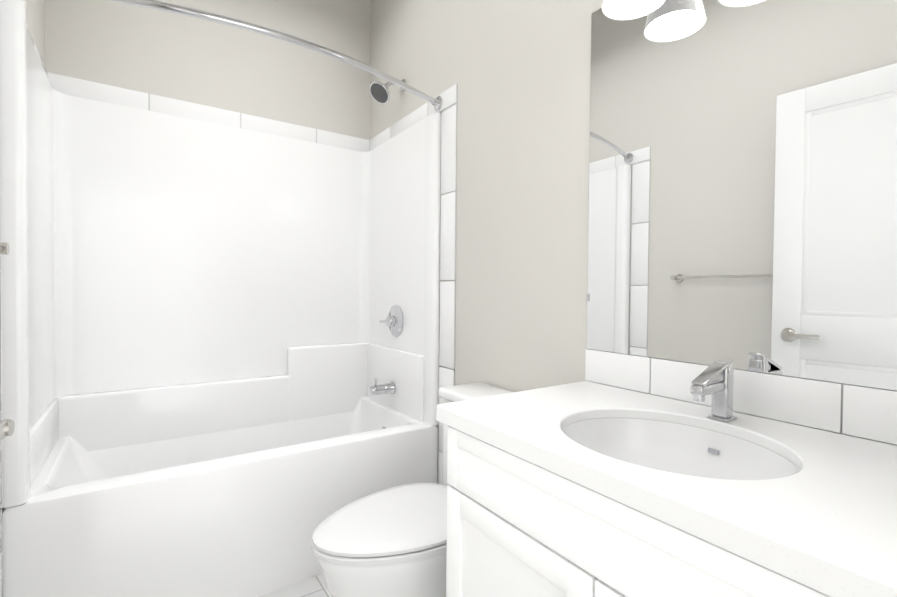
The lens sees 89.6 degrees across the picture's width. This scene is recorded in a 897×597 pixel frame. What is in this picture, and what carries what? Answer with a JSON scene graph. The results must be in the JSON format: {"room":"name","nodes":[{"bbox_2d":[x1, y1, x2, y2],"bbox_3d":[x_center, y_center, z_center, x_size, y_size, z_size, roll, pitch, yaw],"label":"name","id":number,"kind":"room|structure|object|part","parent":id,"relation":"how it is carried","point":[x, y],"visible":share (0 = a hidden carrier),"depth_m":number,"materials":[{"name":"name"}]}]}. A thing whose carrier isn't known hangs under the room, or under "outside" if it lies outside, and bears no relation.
{"room":"bathroom","nodes":[
{"label":"bathroom","id":0,"kind":"room"},
{"bbox_2d":[0,419,14,440],"bbox_3d":[-0.615,0.182,0.579,0.068,0.064,0.165,0,1,-34],"label":"door handle","id":1,"kind":"object","parent":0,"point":[7,426],"depth_m":0.62,"materials":[{"name":"silver metal"}]},
{"bbox_2d":[0,0,44,551],"bbox_3d":[-0.745,-0.486,0.376,0.120,3.300,4.040,0,1,-34],"label":"wall","id":2,"kind":"structure","parent":0,"point":[36,18],"depth_m":1.83,"materials":[{"name":"grey paint"}]},
{"bbox_2d":[0,243,9,254],"bbox_3d":[-0.922,-0.113,0.820,0.084,0.048,0.608,0,1,-34],"label":"towel rail","id":3,"kind":"object","parent":2,"relation":"attached to","point":[4,248],"visible":1,"depth_m":1.06,"materials":[{"name":"silver metal"}]},
{"bbox_2d":[0,27,51,596],"bbox_3d":[-1.491,0.081,1.587,0.008,2.123,0.930,0,1,-34],"label":"trim","id":4,"kind":"structure","parent":2,"relation":"attached to","point":[49,75],"depth_m":1.31,"materials":[{"name":"white tile"}]},
{"bbox_2d":[106,0,441,110],"bbox_3d":[-0.635,-0.932,1.681,1.515,0.066,0.205,0,1,-34],"label":"curtain rod","id":5,"kind":"object","parent":2,"relation":"attached to","point":[217,18],"visible":1,"depth_m":1.58,"materials":[{"name":"silver metal"}]},
{"bbox_2d":[45,0,370,139],"bbox_3d":[-1.165,-0.525,2.461,1.534,3.300,0.120,0,1,-34],"label":"wall","id":6,"kind":"structure","parent":0,"point":[178,56],"depth_m":2.39,"materials":[{"name":"grey paint"}]},
{"bbox_2d":[52,73,367,151],"bbox_3d":[-1.125,-0.945,2.400,1.534,0.093,0.008,0,1,-34],"label":"trim","id":7,"kind":"structure","parent":6,"relation":"attached to","point":[124,97],"depth_m":2.29,"materials":[{"name":"white tile"}]},
{"bbox_2d":[258,574,330,596],"bbox_3d":[-0.068,1.212,0.876,1.754,0.100,4.040,0,1,-34],"label":"floor","id":8,"kind":"structure","parent":0,"point":[313,587],"depth_m":1.77,"materials":[{"name":"tile"}]},
{"bbox_2d":[0,0,440,596],"bbox_3d":[-0.902,-0.031,2.080,1.530,2.330,0.816,0,1,-34],"label":"shower","id":9,"kind":"object","parent":8,"relation":"on","point":[220,360],"visible":0.94,"depth_m":2.12,"materials":[{"name":"white plastic"}]},
{"bbox_3d":[-0.359,0.475,2.434,0.135,0.094,0.068,0,1,-34],"label":"tub spout mount","id":10,"kind":"part","parent":9,"relation":"part of","materials":[{"name":"silver metal"}]},
{"bbox_2d":[311,382,512,596],"bbox_3d":[-0.071,0.752,1.517,0.771,0.797,0.424,0,1,-34],"label":"toilet","id":11,"kind":"object","parent":8,"relation":"on","point":[390,542],"visible":0.48,"depth_m":1.32,"materials":[{"name":"white ceramic"}]},
{"bbox_2d":[436,349,896,596],"bbox_3d":[0.455,0.651,0.920,0.595,1.029,0.914,0,1,-34],"label":"bathroom vanity","id":12,"kind":"object","parent":8,"relation":"on","point":[588,488],"visible":1,"depth_m":0.86,"materials":[{"name":"white paint"}]},
{"bbox_2d":[690,357,736,421],"bbox_3d":[0.584,0.205,1.000,0.141,0.137,0.046,0,1,-34],"label":"faucet","id":13,"kind":"object","parent":12,"relation":"on","point":[717,379],"depth_m":1.01,"materials":[{"name":"silver metal"}]},
{"bbox_2d":[370,0,894,458],"bbox_3d":[0.622,-0.490,1.307,0.120,3.300,4.040,0,1,-34],"label":"wall","id":14,"kind":"structure","parent":0,"point":[518,72],"depth_m":1.75,"materials":[{"name":"grey paint"}]},
{"bbox_2d":[368,84,457,483],"bbox_3d":[-0.231,0.077,2.448,0.008,2.123,0.925,0,1,-34],"label":"trim","id":15,"kind":"structure","parent":14,"relation":"attached to","point":[448,110],"depth_m":2.11,"materials":[{"name":"white tile"}]},
{"bbox_2d":[602,0,665,19],"bbox_3d":[0.622,-0.902,1.031,0.186,0.236,0.583,0,1,-34],"label":"sconce","id":16,"kind":"object","parent":14,"relation":"attached to","point":[623,9],"visible":0.98,"depth_m":1.24,"materials":[{"name":"white glass"}]},
{"bbox_2d":[585,349,896,444],"bbox_3d":[0.700,0.222,1.077,0.011,0.102,0.914,0,1,-34],"label":"backsplash","id":17,"kind":"structure","parent":14,"relation":"attached to","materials":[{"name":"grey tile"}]},
{"bbox_2d":[587,0,896,390],"bbox_3d":[0.705,-0.362,1.068,0.008,1.064,0.910,0,1,-34],"label":"mirror","id":18,"kind":"object","parent":14,"relation":"attached to","point":[743,186],"visible":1,"depth_m":1.06,"materials":[{"name":"clear glass"}]}
]}

